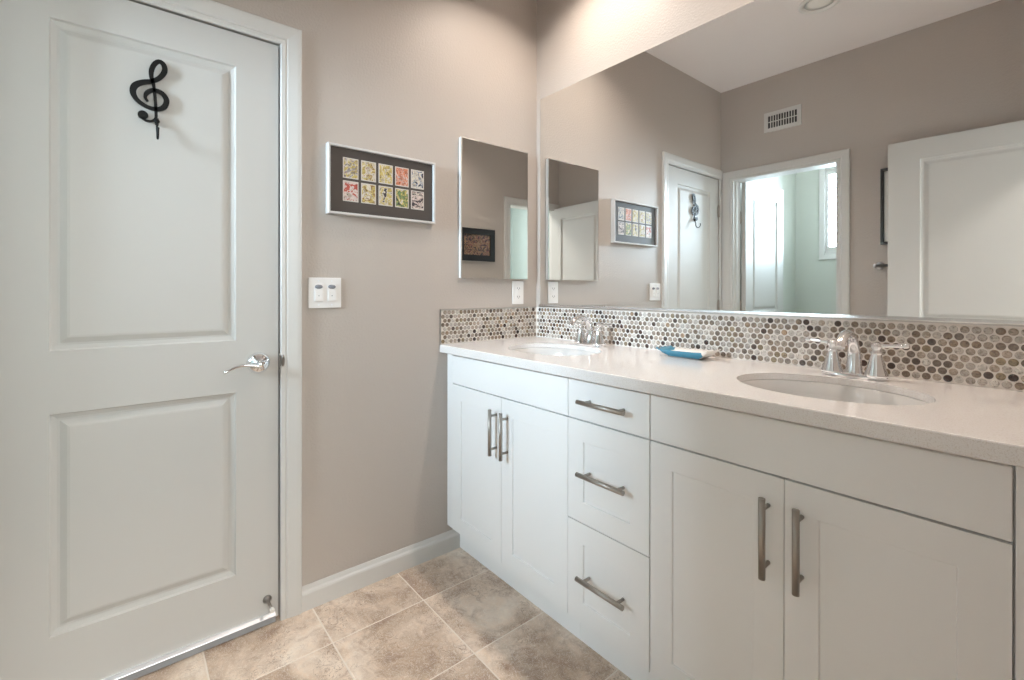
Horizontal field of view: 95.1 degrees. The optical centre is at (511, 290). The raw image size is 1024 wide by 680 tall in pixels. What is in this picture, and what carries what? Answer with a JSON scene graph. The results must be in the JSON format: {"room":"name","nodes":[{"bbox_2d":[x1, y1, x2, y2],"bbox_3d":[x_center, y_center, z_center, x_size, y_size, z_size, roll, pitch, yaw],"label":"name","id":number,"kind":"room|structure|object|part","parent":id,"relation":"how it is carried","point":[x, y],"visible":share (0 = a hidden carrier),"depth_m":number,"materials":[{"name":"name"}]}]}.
{"room":"bathroom","nodes":[
{"label":"bathroom","id":0,"kind":"room"},
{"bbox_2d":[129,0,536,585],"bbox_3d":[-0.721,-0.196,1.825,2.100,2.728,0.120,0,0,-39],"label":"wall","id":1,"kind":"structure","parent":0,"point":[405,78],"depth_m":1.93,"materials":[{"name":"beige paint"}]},
{"bbox_2d":[0,0,284,679],"bbox_3d":[-1.086,0.148,1.427,0.732,2.035,0.115,0,0,-39],"label":"door","id":2,"kind":"structure","parent":1,"relation":"in","point":[139,271],"depth_m":1.41,"materials":[{"name":"grey paint"}]},
{"bbox_2d":[129,59,169,139],"bbox_3d":[-1.090,-0.586,1.411,0.097,0.254,0.054,0,0,-39],"label":"decoration","id":3,"kind":"object","parent":2,"relation":"hanging from","point":[134,86],"visible":1,"depth_m":1.43,"materials":[{"name":"black metal"}]},
{"bbox_3d":[-0.890,0.249,1.577,0.150,0.074,0.062,0,0,-39],"label":"handle","id":4,"kind":"part","parent":2,"relation":"part of","materials":[{"name":"silver metal"}]},
{"bbox_3d":[-0.817,0.249,1.660,0.022,0.058,0.011,0,0,4],"label":"latch plate","id":5,"kind":"part","parent":2,"relation":"part of","materials":[{"name":"silver metal"}]},
{"bbox_2d":[136,0,301,620],"bbox_3d":[-1.118,0.112,1.489,0.816,2.112,0.136,0,0,-39],"label":"door frame","id":6,"kind":"structure","parent":1,"relation":"attached to","point":[289,38],"depth_m":1.67,"materials":[{"name":"grey paint"}]},
{"bbox_2d":[308,277,340,307],"bbox_3d":[-0.699,0.007,1.756,0.119,0.114,0.014,0,0,-39],"label":"light switch","id":7,"kind":"object","parent":1,"relation":"attached to","point":[322,292],"visible":1,"depth_m":1.75,"materials":[{"name":"white plastic"}]},
{"bbox_2d":[314,284,322,301],"bbox_3d":[-0.718,0.007,1.741,0.033,0.067,0.002,0,0,-39],"label":"switch","id":8,"kind":"object","parent":7,"relation":"attached to","point":[318,288],"depth_m":1.74,"materials":[{"name":"grey plastic"}]},
{"bbox_2d":[327,284,335,301],"bbox_3d":[-0.681,0.007,1.771,0.033,0.067,0.002,0,0,-39],"label":"switch","id":9,"kind":"object","parent":7,"relation":"attached to","point":[331,288],"depth_m":1.77,"materials":[{"name":"grey plastic"}]},
{"bbox_2d":[326,142,435,223],"bbox_3d":[-0.516,-0.422,1.896,0.456,0.264,0.029,0,0,-39],"label":"framed picture","id":10,"kind":"object","parent":1,"relation":"attached to","point":[360,182],"visible":1,"depth_m":1.88,"materials":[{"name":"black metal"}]},
{"bbox_2d":[344,181,357,200],"bbox_3d":[-0.622,-0.384,1.806,0.054,0.072,0.001,0,0,-39],"label":"print","id":11,"kind":"object","parent":10,"relation":"attached to","point":[350,187],"depth_m":1.81},
{"bbox_2d":[344,158,357,178],"bbox_3d":[-0.622,-0.472,1.806,0.054,0.072,0.001,0,0,-39],"label":"print","id":12,"kind":"object","parent":10,"relation":"on","point":[350,164],"depth_m":1.81},
{"bbox_2d":[362,184,374,203],"bbox_3d":[-0.566,-0.384,1.852,0.054,0.072,0.001,0,0,-39],"label":"print","id":13,"kind":"object","parent":10,"relation":"attached to","point":[368,190],"depth_m":1.85},
{"bbox_2d":[362,161,374,180],"bbox_3d":[-0.566,-0.472,1.852,0.054,0.072,0.001,0,0,-39],"label":"print","id":14,"kind":"object","parent":10,"relation":"on","point":[368,167],"depth_m":1.85},
{"bbox_2d":[379,186,391,205],"bbox_3d":[-0.511,-0.384,1.897,0.054,0.072,0.001,0,0,-39],"label":"print","id":15,"kind":"object","parent":10,"relation":"attached to","point":[385,192],"depth_m":1.90},
{"bbox_2d":[379,164,391,183],"bbox_3d":[-0.511,-0.472,1.897,0.054,0.072,0.001,0,0,-39],"label":"print","id":16,"kind":"object","parent":10,"relation":"on","point":[385,170],"depth_m":1.90,"materials":[{"name":"paper"}]},
{"bbox_2d":[396,189,407,207],"bbox_3d":[-0.456,-0.384,1.943,0.054,0.072,0.001,0,0,-39],"label":"print","id":17,"kind":"object","parent":10,"relation":"attached to","point":[401,194],"depth_m":1.94},
{"bbox_2d":[396,167,407,185],"bbox_3d":[-0.456,-0.472,1.942,0.054,0.072,0.001,0,0,-39],"label":"print","id":18,"kind":"object","parent":10,"relation":"on","point":[401,172],"depth_m":1.94},
{"bbox_2d":[412,191,422,208],"bbox_3d":[-0.401,-0.384,1.988,0.054,0.072,0.001,0,0,-39],"label":"print","id":19,"kind":"object","parent":10,"relation":"attached to","point":[417,196],"depth_m":1.99},
{"bbox_2d":[412,170,422,188],"bbox_3d":[-0.401,-0.472,1.988,0.054,0.072,0.001,0,0,-39],"label":"print","id":20,"kind":"object","parent":10,"relation":"on","point":[417,175],"depth_m":1.99},
{"bbox_2d":[302,529,459,612],"bbox_3d":[-0.504,1.124,1.920,0.680,0.088,0.013,0,0,-39],"label":"baseboard","id":21,"kind":"structure","parent":1,"relation":"attached to","point":[317,593],"depth_m":1.88,"materials":[{"name":"grey paint"}]},
{"bbox_2d":[440,307,535,344],"bbox_3d":[-0.094,0.160,2.259,0.580,0.155,0.008,0,0,-39],"label":"tile backsplash","id":22,"kind":"structure","parent":1,"relation":"attached to","point":[475,324],"depth_m":2.23,"materials":[{"name":"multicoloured tile"}]},
{"bbox_2d":[459,136,527,278],"bbox_3d":[-0.081,-0.380,2.259,0.403,0.642,0.021,0,0,-39],"label":"mirror","id":23,"kind":"object","parent":1,"relation":"attached to","point":[493,179],"visible":1,"depth_m":2.24,"materials":[{"name":"silver mirror"}]},
{"bbox_2d":[512,281,523,303],"bbox_3d":[0.031,0.009,2.360,0.072,0.116,0.008,0,0,-39],"label":"wall outlet","id":24,"kind":"object","parent":1,"relation":"attached to","point":[517,286],"visible":1,"depth_m":2.36,"materials":[{"name":"white plastic"}]},
{"bbox_2d":[516,286,520,298],"bbox_3d":[0.032,0.008,2.358,0.034,0.067,0.002,0,0,-39],"label":"receptacle","id":25,"kind":"object","parent":24,"relation":"attached to","point":[518,288],"depth_m":2.36,"materials":[{"name":"white plastic"}]},
{"bbox_2d":[134,547,631,679],"bbox_3d":[-0.233,1.200,0.131,3.740,0.060,4.320,0,0,-39],"label":"floor","id":26,"kind":"structure","parent":0,"point":[447,616],"depth_m":1.55,"materials":[{"name":"tile"}]},
{"bbox_2d":[447,354,580,639],"bbox_3d":[0.138,0.721,1.972,0.583,0.894,0.744,0,0,-39],"label":"base cabinet","id":27,"kind":"object","parent":26,"relation":"on","point":[507,426],"visible":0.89,"depth_m":1.75,"materials":[{"name":"white paint"}]},
{"bbox_3d":[-0.145,0.730,1.937,0.019,0.638,0.347,0,0,-39],"label":"door","id":28,"kind":"part","parent":27,"relation":"part of","materials":[{"name":"white paint"}]},
{"bbox_3d":[-0.076,0.544,1.806,0.041,0.177,0.014,0,0,-39],"label":"handle","id":29,"kind":"part","parent":27,"relation":"part of","materials":[{"name":"silver metal"}]},
{"bbox_3d":[-0.033,0.545,1.753,0.041,0.177,0.014,0,0,-39],"label":"handle","id":30,"kind":"part","parent":27,"relation":"part of","materials":[{"name":"silver metal"}]},
{"bbox_3d":[0.078,0.731,1.667,0.019,0.638,0.349,0,0,-39],"label":"door","id":31,"kind":"part","parent":27,"relation":"part of","materials":[{"name":"white paint"}]},
{"bbox_2d":[568,378,657,679],"bbox_3d":[0.473,0.722,1.565,0.583,0.894,0.310,0,0,-39],"label":"base cabinet","id":32,"kind":"object","parent":26,"relation":"on","point":[609,427],"visible":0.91,"depth_m":1.39,"materials":[{"name":"white paint"}]},
{"bbox_3d":[0.265,0.892,1.392,0.041,0.014,0.177,0,0,-39],"label":"handle","id":33,"kind":"part","parent":32,"relation":"part of","materials":[{"name":"silver metal"}]},
{"bbox_3d":[0.266,0.568,1.391,0.041,0.014,0.177,0,0,-39],"label":"handle","id":34,"kind":"part","parent":32,"relation":"part of","materials":[{"name":"silver metal"}]},
{"bbox_3d":[0.267,0.344,1.389,0.041,0.014,0.177,0,0,-39],"label":"handle","id":35,"kind":"part","parent":32,"relation":"part of","materials":[{"name":"silver metal"}]},
{"bbox_3d":[0.287,0.893,1.413,0.019,0.314,0.306,0,0,-39],"label":"drawer","id":36,"kind":"part","parent":32,"relation":"part of","materials":[{"name":"white paint"}]},
{"bbox_3d":[0.287,0.572,1.412,0.019,0.320,0.306,0,0,-39],"label":"drawer","id":37,"kind":"part","parent":32,"relation":"part of","materials":[{"name":"white paint"}]},
{"bbox_3d":[0.287,0.346,1.412,0.019,0.122,0.306,0,0,-39],"label":"drawer","id":38,"kind":"part","parent":32,"relation":"part of","materials":[{"name":"white paint"}]},
{"bbox_2d":[650,394,1023,679],"bbox_3d":[0.820,0.723,1.143,0.583,0.894,0.782,0,0,-39],"label":"base cabinet","id":39,"kind":"object","parent":26,"relation":"on","point":[780,549],"visible":0.93,"depth_m":0.97,"materials":[{"name":"white paint"}]},
{"bbox_3d":[0.494,0.732,1.161,0.019,0.638,0.337,0,0,-39],"label":"door","id":40,"kind":"part","parent":39,"relation":"part of","materials":[{"name":"white paint"}]},
{"bbox_2d":[440,336,1023,467],"bbox_3d":[0.487,0.256,1.551,0.580,0.034,1.838,0,0,-39],"label":"countertop","id":41,"kind":"structure","parent":39,"relation":"on","point":[984,423],"depth_m":1.11,"materials":[{"name":"stone"}]},
{"bbox_2d":[512,348,597,355],"bbox_3d":[0.169,0.322,1.924,0.359,0.129,0.458,0,0,-39],"label":"sink","id":42,"kind":"object","parent":41,"relation":"in","point":[544,351],"visible":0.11,"depth_m":2.10,"materials":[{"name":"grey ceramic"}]},
{"bbox_2d":[568,315,611,346],"bbox_3d":[0.334,0.171,2.052,0.183,0.134,0.183,0,0,3],"label":"faucet","id":43,"kind":"object","parent":41,"relation":"on","point":[590,339],"visible":1,"depth_m":2.03,"materials":[{"name":"silver metal"}]},
{"bbox_3d":[0.307,0.184,2.091,0.057,0.092,0.057,0,0,-39],"label":"handle","id":44,"kind":"part","parent":43,"relation":"part of","materials":[{"name":"silver metal"}]},
{"bbox_3d":[0.299,0.168,2.018,0.148,0.129,0.046,0,0,-39],"label":"spout","id":45,"kind":"part","parent":43,"relation":"part of","materials":[{"name":"silver metal"}]},
{"bbox_3d":[0.340,0.232,2.052,0.052,0.012,0.154,0,0,-39],"label":"plate","id":46,"kind":"part","parent":43,"relation":"part of","materials":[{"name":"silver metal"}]},
{"bbox_3d":[0.372,0.184,2.012,0.057,0.092,0.057,0,0,-39],"label":"handle","id":47,"kind":"part","parent":43,"relation":"part of","materials":[{"name":"silver metal"}]},
{"bbox_2d":[656,345,720,358],"bbox_3d":[0.631,0.221,1.682,0.098,0.036,0.196,0,0,-39],"label":"soap dish","id":48,"kind":"object","parent":41,"relation":"on","point":[669,350],"visible":1,"depth_m":1.67,"materials":[{"name":"blue plastic"}]},
{"bbox_2d":[741,379,929,404],"bbox_3d":[0.785,0.323,1.175,0.359,0.129,0.447,0,0,-39],"label":"sink","id":49,"kind":"object","parent":41,"relation":"in","point":[819,390],"visible":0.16,"depth_m":1.30,"materials":[{"name":"grey ceramic"}]},
{"bbox_2d":[805,330,909,380],"bbox_3d":[0.947,0.172,1.307,0.183,0.134,0.183,0,0,3],"label":"faucet","id":50,"kind":"object","parent":41,"relation":"on","point":[876,370],"visible":1,"depth_m":1.29,"materials":[{"name":"silver metal"}]},
{"bbox_3d":[0.897,0.146,1.374,0.014,0.019,0.067,0,0,-39],"label":"lever","id":51,"kind":"part","parent":50,"relation":"part of","materials":[{"name":"silver metal"}]},
{"bbox_3d":[0.921,0.185,1.346,0.057,0.092,0.057,0,0,-39],"label":"handle","id":52,"kind":"part","parent":50,"relation":"part of","materials":[{"name":"silver metal"}]},
{"bbox_3d":[0.912,0.170,1.273,0.148,0.129,0.046,0,0,-39],"label":"spout","id":53,"kind":"part","parent":50,"relation":"part of","materials":[{"name":"silver metal"}]},
{"bbox_3d":[0.953,0.233,1.306,0.052,0.012,0.154,0,0,-39],"label":"plate","id":54,"kind":"part","parent":50,"relation":"part of","materials":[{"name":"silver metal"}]},
{"bbox_3d":[0.986,0.185,1.267,0.057,0.092,0.057,0,0,-39],"label":"handle","id":55,"kind":"part","parent":50,"relation":"part of","materials":[{"name":"silver metal"}]},
{"bbox_3d":[1.009,0.146,1.238,0.014,0.019,0.067,0,0,-39],"label":"lever","id":56,"kind":"part","parent":50,"relation":"part of","materials":[{"name":"silver metal"}]},
{"bbox_3d":[0.558,0.543,1.036,0.041,0.177,0.014,0,0,-39],"label":"handle","id":57,"kind":"part","parent":39,"relation":"part of","materials":[{"name":"silver metal"}]},
{"bbox_3d":[0.601,0.544,0.984,0.041,0.177,0.014,0,0,-39],"label":"handle","id":58,"kind":"part","parent":39,"relation":"part of","materials":[{"name":"silver metal"}]},
{"bbox_3d":[0.711,0.732,0.898,0.019,0.638,0.341,0,0,-39],"label":"door","id":59,"kind":"part","parent":39,"relation":"part of","materials":[{"name":"white paint"}]},
{"bbox_2d":[536,0,754,306],"bbox_3d":[1.318,-0.194,1.094,0.120,2.728,3.840,0,0,-39],"label":"wall","id":60,"kind":"structure","parent":0,"point":[577,40],"depth_m":2.12,"materials":[{"name":"beige paint"}]},
{"bbox_2d":[536,307,1023,391],"bbox_3d":[0.711,0.161,1.733,0.005,0.154,1.835,0,0,-39],"label":"tile backsplash","id":61,"kind":"structure","parent":60,"relation":"attached to","point":[988,356],"depth_m":1.45,"materials":[{"name":"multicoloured tile"}]},
{"bbox_2d":[539,0,1023,326],"bbox_3d":[0.712,-0.451,1.726,0.014,1.070,1.788,0,0,-39],"label":"vanity mirror","id":62,"kind":"object","parent":60,"relation":"attached to","point":[823,159],"visible":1,"depth_m":1.48,"materials":[{"name":"clear glass"}]},
{"bbox_3d":[0.711,0.075,1.726,0.014,0.010,1.788,0,0,-39],"label":"rail","id":63,"kind":"part","parent":62,"relation":"part of","materials":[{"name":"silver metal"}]}
]}

